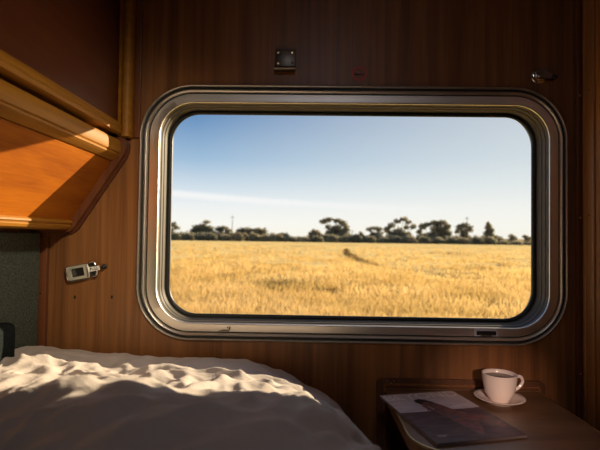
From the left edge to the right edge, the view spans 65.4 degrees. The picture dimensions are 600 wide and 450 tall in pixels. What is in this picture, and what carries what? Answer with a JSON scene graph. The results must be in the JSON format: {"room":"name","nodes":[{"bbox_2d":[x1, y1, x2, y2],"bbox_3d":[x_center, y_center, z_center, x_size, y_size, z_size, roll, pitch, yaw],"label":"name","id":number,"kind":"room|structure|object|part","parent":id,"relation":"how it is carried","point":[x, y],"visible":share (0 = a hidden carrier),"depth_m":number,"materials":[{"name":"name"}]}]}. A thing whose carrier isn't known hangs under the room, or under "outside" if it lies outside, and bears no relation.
{"room":"train carriage","nodes":[
{"label":"train carriage","id":0,"kind":"room"},
{"bbox_2d":[0,228,35,231],"bbox_3d":[-0.713,0.050,0.011,0.040,2.180,2.400,1,-2,1],"label":"wall","id":1,"kind":"structure","parent":0,"point":[1,229],"depth_m":1.11,"materials":[{"name":"brown wood"}]},
{"bbox_2d":[0,231,39,348],"bbox_3d":[-0.684,0.217,0.142,0.016,0.454,2.072,1,-2,1],"label":"wall panel","id":2,"kind":"object","parent":1,"relation":"attached to","point":[19,251],"visible":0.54,"depth_m":1.10,"materials":[{"name":"grey fabric"}]},
{"bbox_2d":[0,322,14,360],"bbox_3d":[-0.647,0.302,0.563,0.042,0.208,0.920,1,-2,1],"label":"bolster","id":3,"kind":"object","parent":2,"relation":"attached to","point":[7,330],"visible":0.51,"depth_m":0.99,"materials":[{"name":"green fabric"}]},
{"bbox_2d":[0,79,129,233],"bbox_3d":[-0.575,-0.132,0.038,0.226,0.250,2.350,1,-2,1],"label":"locker","id":4,"kind":"object","parent":1,"relation":"attached to","point":[56,166],"visible":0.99,"depth_m":0.97,"materials":[{"name":"brown wood"}]},
{"bbox_3d":[-0.644,-0.036,0.025,0.093,0.031,2.326,1,-2,1],"label":"rail","id":5,"kind":"part","parent":4,"relation":"part of","materials":[{"name":"brown wood"}]},
{"bbox_3d":[-0.557,-0.122,0.026,0.112,0.160,2.326,1,-2,1],"label":"sloping panel","id":6,"kind":"part","parent":4,"relation":"part of","materials":[{"name":"brown wood"}]},
{"bbox_3d":[-0.502,-0.224,0.028,0.050,0.056,2.326,1,-2,1],"label":"moulding","id":7,"kind":"part","parent":4,"relation":"part of","materials":[{"name":"brown wood"}]},
{"bbox_2d":[0,0,135,137],"bbox_3d":[-0.564,-0.610,0.051,0.234,0.713,2.348,1,-2,1],"label":"overhead cabinet","id":8,"kind":"object","parent":1,"relation":"attached to","point":[69,55],"visible":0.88,"depth_m":0.97,"materials":[{"name":"red wood"}]},
{"bbox_3d":[-0.491,-0.278,0.025,0.040,0.032,2.318,1,-2,1],"label":"rail","id":9,"kind":"part","parent":8,"relation":"part of","materials":[{"name":"brown wood"}]},
{"bbox_2d":[47,0,574,444],"bbox_3d":[0.021,0.093,1.223,1.506,2.240,0.050,1,-2,1],"label":"wall","id":10,"kind":"structure","parent":0,"point":[443,43],"depth_m":1.21,"materials":[{"name":"brown wood"}]},
{"bbox_2d":[37,232,49,345],"bbox_3d":[-0.664,0.318,1.195,0.024,0.610,0.016,1,-2,1],"label":"trim","id":11,"kind":"structure","parent":10,"relation":"attached to","point":[44,236],"depth_m":1.19,"materials":[{"name":"brown wood"}]},
{"bbox_2d":[65,261,106,281],"bbox_3d":[-0.550,0.118,1.196,0.104,0.056,0.020,1,-2,1],"label":"berth latch","id":12,"kind":"object","parent":10,"relation":"attached to","point":[81,271],"visible":1,"depth_m":1.19,"materials":[{"name":"silver metal"}]},
{"bbox_3d":[-0.567,0.121,1.192,0.053,0.042,0.011,1,-2,1],"label":"frame","id":13,"kind":"part","parent":12,"relation":"part of","materials":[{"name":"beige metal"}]},
{"bbox_3d":[-0.570,0.122,1.202,0.064,0.048,0.010,1,-2,1],"label":"plate","id":14,"kind":"part","parent":12,"relation":"part of","materials":[{"name":"silver metal"}]},
{"bbox_3d":[-0.523,0.111,1.188,0.029,0.016,0.002,1,-2,1],"label":"tag plate","id":15,"kind":"part","parent":12,"relation":"part of","materials":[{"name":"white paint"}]},
{"bbox_2d":[133,0,143,137],"bbox_3d":[-0.417,-0.615,1.220,0.018,0.777,0.009,1,-2,1],"label":"trim","id":16,"kind":"structure","parent":10,"relation":"attached to","point":[139,3],"depth_m":1.21,"materials":[{"name":"brown wood"}]},
{"bbox_2d":[274,50,295,71],"bbox_3d":[-0.039,-0.425,1.201,0.054,0.058,0.023,1,-2,1],"label":"wall bracket","id":17,"kind":"object","parent":10,"relation":"attached to","point":[285,60],"visible":1,"depth_m":1.21,"materials":[{"name":"brown metal"}]},
{"bbox_3d":[-0.038,-0.427,1.210,0.052,0.054,0.005,1,-2,1],"label":"plate","id":18,"kind":"part","parent":17,"relation":"part of","materials":[{"name":"brown metal"}]},
{"bbox_2d":[136,84,567,345],"bbox_3d":[0.131,-0.028,1.240,1.097,0.659,0.118,1,-2,1],"label":"window","id":19,"kind":"structure","parent":10,"relation":"in","point":[545,127],"depth_m":1.20,"materials":[{"name":"silver metal"}]},
{"bbox_3d":[0.468,0.271,1.173,0.057,0.017,0.002,1,-2,1],"label":"pull plate","id":20,"kind":"part","parent":19,"relation":"part of","materials":[{"name":"black metal"}]},
{"bbox_2d":[352,66,366,80],"bbox_3d":[0.153,-0.392,1.208,0.039,0.039,0.001,1,-2,1],"label":"no smoking sign","id":21,"kind":"object","parent":10,"relation":"attached to","point":[355,68],"visible":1,"depth_m":1.21,"materials":[{"name":"red"}]},
{"bbox_2d":[376,378,599,449],"bbox_3d":[0.398,0.609,0.993,0.422,0.448,0.368,1,-2,1],"label":"table","id":22,"kind":"object","parent":10,"relation":"attached to","point":[548,425],"visible":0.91,"depth_m":1.02,"materials":[{"name":"brown wood"}]},
{"bbox_2d":[380,391,527,446],"bbox_3d":[0.310,0.403,0.994,0.190,0.006,0.262,1,-2,-13],"label":"magazine","id":23,"kind":"object","parent":22,"relation":"on","point":[445,418],"visible":1,"depth_m":0.96,"materials":[{"name":"paper"}]},
{"bbox_2d":[414,399,432,403],"bbox_3d":[0.279,0.402,1.060,0.034,0.001,0.039,2,-2,-36],"label":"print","id":24,"kind":"object","parent":23,"relation":"on","point":[416,401],"depth_m":1.06},
{"bbox_2d":[421,401,503,433],"bbox_3d":[0.340,0.400,0.978,0.149,0.001,0.181,1,-2,1],"label":"print","id":25,"kind":"object","parent":23,"relation":"on","point":[440,417],"depth_m":0.96},
{"bbox_2d":[460,419,482,431],"bbox_3d":[0.346,0.399,0.931,0.021,0.001,0.066,1,-2,-18],"label":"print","id":26,"kind":"object","parent":23,"relation":"on","point":[466,425],"depth_m":0.93},
{"bbox_2d":[464,415,488,417],"bbox_3d":[0.369,0.401,0.978,0.052,0.001,0.014,1,-2,1],"label":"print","id":27,"kind":"object","parent":23,"relation":"on","point":[465,416],"depth_m":0.98},
{"bbox_3d":[0.403,0.615,1.166,0.390,0.426,0.005,1,-2,1],"label":"backing frame","id":28,"kind":"part","parent":22,"relation":"part of","materials":[{"name":"brown wood"}]},
{"bbox_2d":[474,388,525,406],"bbox_3d":[0.463,0.404,1.084,0.112,0.014,0.112,1,-2,1],"label":"saucer","id":29,"kind":"object","parent":22,"relation":"on","point":[517,399],"visible":0.66,"depth_m":1.08,"materials":[{"name":"white ceramic"}]},
{"bbox_2d":[482,369,523,402],"bbox_3d":[0.466,0.375,1.082,0.084,0.062,0.077,0,-2,39],"label":"cup","id":30,"kind":"object","parent":29,"relation":"on","point":[500,385],"visible":1,"depth_m":1.06,"materials":[{"name":"white ceramic"}]},
{"bbox_3d":[0.506,0.370,1.085,0.030,0.043,0.008,1,-2,1],"label":"handle","id":31,"kind":"part","parent":30,"relation":"part of","materials":[{"name":"white ceramic"}]},
{"bbox_2d":[531,68,557,83],"bbox_3d":[0.624,-0.382,1.191,0.062,0.041,0.019,1,-2,1],"label":"swivel catch","id":32,"kind":"object","parent":10,"relation":"attached to","point":[538,76],"visible":1,"depth_m":1.19,"materials":[{"name":"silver metal"}]},
{"bbox_3d":[0.625,-0.385,1.189,0.042,0.025,0.008,1,-2,1],"label":"arm","id":33,"kind":"part","parent":32,"relation":"part of","materials":[{"name":"brown metal"}]},
{"bbox_2d":[575,0,582,419],"bbox_3d":[0.705,0.102,1.179,0.016,2.180,0.014,1,-2,1],"label":"trim","id":34,"kind":"structure","parent":10,"relation":"attached to","point":[578,3],"depth_m":1.18,"materials":[{"name":"brown wood"}]},
{"bbox_3d":[0.713,0.070,-0.014,0.040,2.180,2.400,1,-2,1],"label":"wall","id":35,"kind":"structure","parent":0,"visible":0},
{"bbox_2d":[582,0,599,430],"bbox_3d":[0.706,0.098,1.029,0.010,2.180,0.286,1,-2,1],"label":"trim","id":36,"kind":"structure","parent":35,"relation":"attached to","point":[590,9],"depth_m":1.13,"materials":[{"name":"brown wood"}]},
{"label":"outside","id":37,"kind":"structure","parent":0,"visible":0},
{"bbox_2d":[170,240,530,318],"bbox_3d":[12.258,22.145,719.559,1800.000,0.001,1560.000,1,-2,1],"label":"ground","id":38,"kind":"structure","parent":37,"point":[338,246],"depth_m":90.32,"materials":[{"name":"plant"}]},
{"bbox_2d":[171,221,179,233],"bbox_3d":[-81.481,3.480,301.362,9.707,12.323,6.502,1,-2,1],"label":"tree","id":39,"kind":"object","parent":38,"relation":"on","point":[174,226],"visible":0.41,"depth_m":301.11,"materials":[{"name":"green plant"}]},
{"bbox_2d":[171,232,180,239],"bbox_3d":[-72.617,6.176,271.117,8.673,5.253,6.452,1,-2,1],"label":"shrub","id":40,"kind":"object","parent":38,"relation":"on","point":[174,236],"visible":0.89,"depth_m":269.85,"materials":[{"name":"green plant"}]},
{"bbox_2d":[181,230,194,239],"bbox_3d":[-65.133,5.889,270.935,8.215,6.027,6.357,1,-2,1],"label":"shrub","id":41,"kind":"object","parent":38,"relation":"on","point":[187,236],"visible":0.91,"depth_m":269.98,"materials":[{"name":"green plant"}]},
{"bbox_2d":[194,232,206,240],"bbox_3d":[-57.256,6.417,270.932,8.579,5.190,6.590,1,-2,1],"label":"shrub","id":42,"kind":"object","parent":38,"relation":"on","point":[201,236],"visible":1,"depth_m":269.72,"materials":[{"name":"green plant"}]},
{"bbox_2d":[189,219,215,233],"bbox_3d":[-62.463,2.953,301.097,18.919,13.813,10.730,1,-2,1],"label":"tree","id":43,"kind":"object","parent":38,"relation":"on","point":[199,228],"visible":0.52,"depth_m":299.57,"materials":[{"name":"green plant"}]},
{"bbox_2d":[206,231,217,240],"bbox_3d":[-51.393,6.277,270.521,8.582,5.612,7.102,1,-2,1],"label":"shrub","id":44,"kind":"object","parent":38,"relation":"on","point":[212,236],"visible":1,"depth_m":269.58,"materials":[{"name":"green plant"}]},
{"bbox_2d":[214,225,232,234],"bbox_3d":[-49.134,4.943,300.829,14.203,10.272,10.341,1,-2,1],"label":"tree","id":45,"kind":"object","parent":38,"relation":"on","point":[223,228],"visible":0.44,"depth_m":299.94,"materials":[{"name":"green plant"}]},
{"bbox_2d":[220,233,231,240],"bbox_3d":[-42.922,6.838,270.827,8.415,4.743,6.807,1,-2,1],"label":"shrub","id":46,"kind":"object","parent":38,"relation":"on","point":[224,237],"visible":1,"depth_m":269.39,"materials":[{"name":"green plant"}]},
{"bbox_2d":[232,232,244,240],"bbox_3d":[-35.649,6.343,270.428,8.313,5.914,6.686,1,-2,1],"label":"shrub","id":47,"kind":"object","parent":38,"relation":"on","point":[237,236],"visible":0.96,"depth_m":269.32,"materials":[{"name":"green plant"}]},
{"bbox_2d":[236,226,253,234],"bbox_3d":[-35.866,5.353,300.921,15.144,9.781,11.180,1,-2,1],"label":"tree","id":48,"kind":"object","parent":38,"relation":"on","point":[247,230],"visible":0.43,"depth_m":298.77,"materials":[{"name":"green plant"}]},
{"bbox_2d":[241,232,248,240],"bbox_3d":[-33.886,6.862,281.672,9.810,5.534,7.493,1,-2,1],"label":"shrub","id":49,"kind":"object","parent":38,"relation":"on","point":[244,234],"visible":0.59,"depth_m":280.12,"materials":[{"name":"green plant"}]},
{"bbox_2d":[248,232,260,240],"bbox_3d":[-26.405,6.487,270.513,7.935,5.889,6.652,1,-2,1],"label":"shrub","id":50,"kind":"object","parent":38,"relation":"on","point":[252,237],"visible":0.91,"depth_m":269.16,"materials":[{"name":"green plant"}]},
{"bbox_2d":[252,227,267,235],"bbox_3d":[-26.470,5.693,300.309,13.538,9.377,8.514,1,-2,1],"label":"tree","id":51,"kind":"object","parent":38,"relation":"on","point":[259,230],"visible":0.41,"depth_m":298.99,"materials":[{"name":"green plant"}]},
{"bbox_2d":[261,234,271,241],"bbox_3d":[-19.371,7.299,270.243,7.623,4.448,7.220,1,-2,1],"label":"shrub","id":52,"kind":"object","parent":38,"relation":"on","point":[264,237],"visible":0.98,"depth_m":269.03,"materials":[{"name":"green plant"}]},
{"bbox_2d":[267,232,275,240],"bbox_3d":[-16.487,6.965,281.617,8.928,5.811,7.757,1,-2,1],"label":"shrub","id":53,"kind":"object","parent":38,"relation":"on","point":[271,233],"visible":0.39,"depth_m":279.85,"materials":[{"name":"green plant"}]},
{"bbox_2d":[273,233,285,241],"bbox_3d":[-11.986,7.018,270.399,8.671,5.225,6.599,1,-2,1],"label":"shrub","id":54,"kind":"object","parent":38,"relation":"on","point":[279,237],"visible":1,"depth_m":268.96,"materials":[{"name":"green plant"}]},
{"bbox_2d":[286,236,297,241],"bbox_3d":[-4.551,7.814,269.804,7.722,3.807,6.658,1,-2,1],"label":"shrub","id":55,"kind":"object","parent":38,"relation":"on","point":[290,239],"visible":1,"depth_m":269.06,"materials":[{"name":"green plant"}]},
{"bbox_2d":[299,235,311,241],"bbox_3d":[3.408,7.879,269.758,7.632,3.898,6.334,1,-2,1],"label":"shrub","id":56,"kind":"object","parent":38,"relation":"on","point":[303,239],"visible":0.95,"depth_m":268.34,"materials":[{"name":"green plant"}]},
{"bbox_2d":[307,229,322,236],"bbox_3d":[9.728,6.409,299.547,11.587,8.948,10.228,1,-2,1],"label":"tree","id":57,"kind":"object","parent":38,"relation":"on","point":[313,232],"visible":0.43,"depth_m":298.55,"materials":[{"name":"green plant"}]},
{"bbox_2d":[312,234,323,241],"bbox_3d":[10.363,7.579,269.748,8.405,4.691,6.705,1,-2,1],"label":"shrub","id":58,"kind":"object","parent":38,"relation":"on","point":[315,238],"visible":0.91,"depth_m":268.40,"materials":[{"name":"green plant"}]},
{"bbox_2d":[323,232,329,241],"bbox_3d":[16.121,7.309,280.709,8.969,5.985,7.588,1,-2,1],"label":"shrub","id":59,"kind":"object","parent":38,"relation":"on","point":[325,236],"visible":0.39,"depth_m":279.10,"materials":[{"name":"green plant"}]},
{"bbox_2d":[326,234,338,241],"bbox_3d":[18.686,7.404,269.815,7.848,5.276,7.142,1,-2,1],"label":"shrub","id":60,"kind":"object","parent":38,"relation":"on","point":[331,238],"visible":0.98,"depth_m":268.17,"materials":[{"name":"green plant"}]},
{"bbox_2d":[319,216,349,236],"bbox_3d":[22.173,2.530,299.968,20.753,17.040,15.125,1,-2,1],"label":"tree","id":61,"kind":"object","parent":38,"relation":"on","point":[337,230],"visible":0.66,"depth_m":298.48,"materials":[{"name":"green plant"}]},
{"bbox_2d":[340,234,351,242],"bbox_3d":[26.814,7.377,269.440,7.997,5.537,6.707,1,-2,1],"label":"shrub","id":62,"kind":"object","parent":38,"relation":"on","point":[344,239],"visible":1,"depth_m":268.44,"materials":[{"name":"green plant"}]},
{"bbox_2d":[178,248,528,317],"bbox_3d":[-1.583,3.872,57.513,140.065,0.366,90.508,1,-2,1],"label":"scrub","id":63,"kind":"object","parent":38,"relation":"on","point":[284,279],"visible":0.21,"depth_m":23.78,"materials":[{"name":"yellow plant"}]},
{"bbox_2d":[351,233,363,242],"bbox_3d":[33.177,7.264,269.539,8.491,5.946,6.961,1,-2,1],"label":"shrub","id":64,"kind":"object","parent":38,"relation":"on","point":[355,238],"visible":1,"depth_m":268.27,"materials":[{"name":"green plant"}]},
{"bbox_2d":[343,248,383,265],"bbox_3d":[8.082,4.316,71.684,3.959,0.515,60.453,1,-2,1],"label":"weeds","id":65,"kind":"object","parent":38,"relation":"on","point":[348,254],"visible":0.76,"depth_m":55.92,"materials":[{"name":"brown plant"}]},
{"bbox_2d":[363,235,376,242],"bbox_3d":[40.508,8.004,269.269,8.619,4.657,6.876,1,-2,1],"label":"shrub","id":66,"kind":"object","parent":38,"relation":"on","point":[370,239],"visible":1,"depth_m":267.94,"materials":[{"name":"green plant"}]},
{"bbox_2d":[365,226,383,237],"bbox_3d":[47.855,5.785,299.131,12.531,11.178,10.954,1,-2,1],"label":"tree","id":67,"kind":"object","parent":38,"relation":"on","point":[377,229],"visible":0.46,"depth_m":298.62,"materials":[{"name":"green plant"}]},
{"bbox_2d":[374,233,383,242],"bbox_3d":[47.518,7.767,280.274,8.908,5.923,6.771,1,-2,1],"label":"shrub","id":68,"kind":"object","parent":38,"relation":"on","point":[378,235],"visible":0.35,"depth_m":279.57,"materials":[{"name":"green plant"}]},
{"bbox_2d":[378,236,390,242],"bbox_3d":[48.975,8.150,269.171,8.319,4.597,7.864,1,-2,1],"label":"shrub","id":69,"kind":"object","parent":38,"relation":"on","point":[382,239],"visible":0.94,"depth_m":267.81,"materials":[{"name":"green plant"}]},
{"bbox_2d":[391,236,404,242],"bbox_3d":[56.307,8.139,269.105,8.533,4.820,6.757,1,-2,1],"label":"shrub","id":70,"kind":"object","parent":38,"relation":"on","point":[396,239],"visible":0.95,"depth_m":267.81,"materials":[{"name":"green plant"}]},
{"bbox_2d":[383,216,415,237],"bbox_3d":[63.748,2.820,298.969,22.291,17.567,17.112,1,-2,1],"label":"tree","id":71,"kind":"object","parent":38,"relation":"on","point":[399,232],"visible":0.61,"depth_m":298.19,"materials":[{"name":"green plant"}]},
{"bbox_2d":[405,235,416,243],"bbox_3d":[63.600,8.127,268.698,7.728,5.026,6.775,1,-2,1],"label":"shrub","id":72,"kind":"object","parent":38,"relation":"on","point":[408,239],"visible":0.99,"depth_m":267.55,"materials":[{"name":"green plant"}]},
{"bbox_2d":[416,235,430,243],"bbox_3d":[71.112,8.220,268.293,8.464,5.028,6.635,1,-2,1],"label":"shrub","id":73,"kind":"object","parent":38,"relation":"on","point":[424,240],"visible":1,"depth_m":267.42,"materials":[{"name":"green plant"}]},
{"bbox_2d":[416,219,451,237],"bbox_3d":[85.629,3.843,298.522,23.917,16.108,20.119,1,-2,1],"label":"tree","id":74,"kind":"object","parent":38,"relation":"on","point":[443,229],"visible":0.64,"depth_m":297.17,"materials":[{"name":"green plant"}]},
{"bbox_2d":[432,236,445,243],"bbox_3d":[80.031,8.658,268.289,8.224,4.401,7.015,1,-2,1],"label":"shrub","id":75,"kind":"object","parent":38,"relation":"on","point":[436,240],"visible":1,"depth_m":267.39,"materials":[{"name":"green plant"}]},
{"bbox_2d":[445,235,458,243],"bbox_3d":[87.430,8.436,268.318,8.184,5.052,6.677,1,-2,1],"label":"shrub","id":76,"kind":"object","parent":38,"relation":"on","point":[451,240],"visible":0.94,"depth_m":266.96,"materials":[{"name":"green plant"}]},
{"bbox_2d":[454,222,473,238],"bbox_3d":[104.733,4.894,298.529,12.846,14.574,11.128,1,-2,1],"label":"tree","id":77,"kind":"object","parent":38,"relation":"on","point":[465,228],"visible":0.66,"depth_m":297.10,"materials":[{"name":"green plant"}]},
{"bbox_2d":[457,237,470,243],"bbox_3d":[94.240,8.798,268.250,8.364,4.515,6.613,1,-2,1],"label":"shrub","id":78,"kind":"object","parent":38,"relation":"on","point":[462,240],"visible":0.96,"depth_m":266.83,"materials":[{"name":"green plant"}]},
{"bbox_2d":[470,235,483,243],"bbox_3d":[101.510,8.152,268.371,8.139,6.015,6.921,1,-2,1],"label":"shrub","id":79,"kind":"object","parent":38,"relation":"on","point":[476,239],"visible":1,"depth_m":266.90,"materials":[{"name":"green plant"}]},
{"bbox_2d":[482,221,497,237],"bbox_3d":[122.330,4.871,297.914,12.204,14.998,7.520,1,-2,1],"label":"pine tree","id":80,"kind":"object","parent":38,"relation":"on","point":[489,229],"visible":0.62,"depth_m":296.88,"materials":[{"name":"green plant"}]},
{"bbox_2d":[484,236,497,244],"bbox_3d":[109.474,8.646,267.439,8.232,5.199,6.845,1,-2,1],"label":"shrub","id":81,"kind":"object","parent":38,"relation":"on","point":[489,240],"visible":1,"depth_m":266.70,"materials":[{"name":"green plant"}]},
{"bbox_2d":[495,237,506,244],"bbox_3d":[119.144,9.342,278.780,8.962,4.692,6.678,1,-2,1],"label":"shrub","id":82,"kind":"object","parent":38,"relation":"on","point":[496,238],"visible":0.3,"depth_m":278.04,"materials":[{"name":"green plant"}]},
{"bbox_2d":[497,240,509,244],"bbox_3d":[117.102,9.946,268.113,7.980,2.850,6.370,1,-2,1],"label":"shrub","id":83,"kind":"object","parent":38,"relation":"on","point":[500,242],"visible":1,"depth_m":266.96,"materials":[{"name":"green plant"}]},
{"bbox_2d":[507,233,517,240],"bbox_3d":[134.261,8.939,297.506,9.409,7.265,5.959,1,-2,1],"label":"tree","id":84,"kind":"object","parent":38,"relation":"on","point":[512,237],"visible":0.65,"depth_m":297.02,"materials":[{"name":"green plant"}]},
{"bbox_2d":[512,241,524,244],"bbox_3d":[125.149,9.965,267.930,7.986,3.027,6.314,1,-2,1],"label":"shrub","id":85,"kind":"object","parent":38,"relation":"on","point":[513,242],"visible":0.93,"depth_m":266.38,"materials":[{"name":"green plant"}]},
{"bbox_2d":[521,235,530,241],"bbox_3d":[145.058,9.239,297.915,7.910,6.989,6.374,1,-2,1],"label":"tree","id":86,"kind":"object","parent":38,"relation":"on","point":[526,238],"visible":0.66,"depth_m":296.81,"materials":[{"name":"green plant"}]},
{"bbox_3d":[-0.326,0.823,0.079,0.712,0.650,2.192,1,-2,1],"label":"bed","id":87,"kind":"object","parent":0,"visible":0},
{"bbox_2d":[0,346,380,449],"bbox_3d":[-0.255,0.410,0.697,0.830,0.474,0.986,1,-2,1],"label":"duvet","id":88,"kind":"object","parent":87,"relation":"on","point":[52,398],"visible":0.99,"depth_m":0.48,"materials":[{"name":"beige fabric"}]}
]}

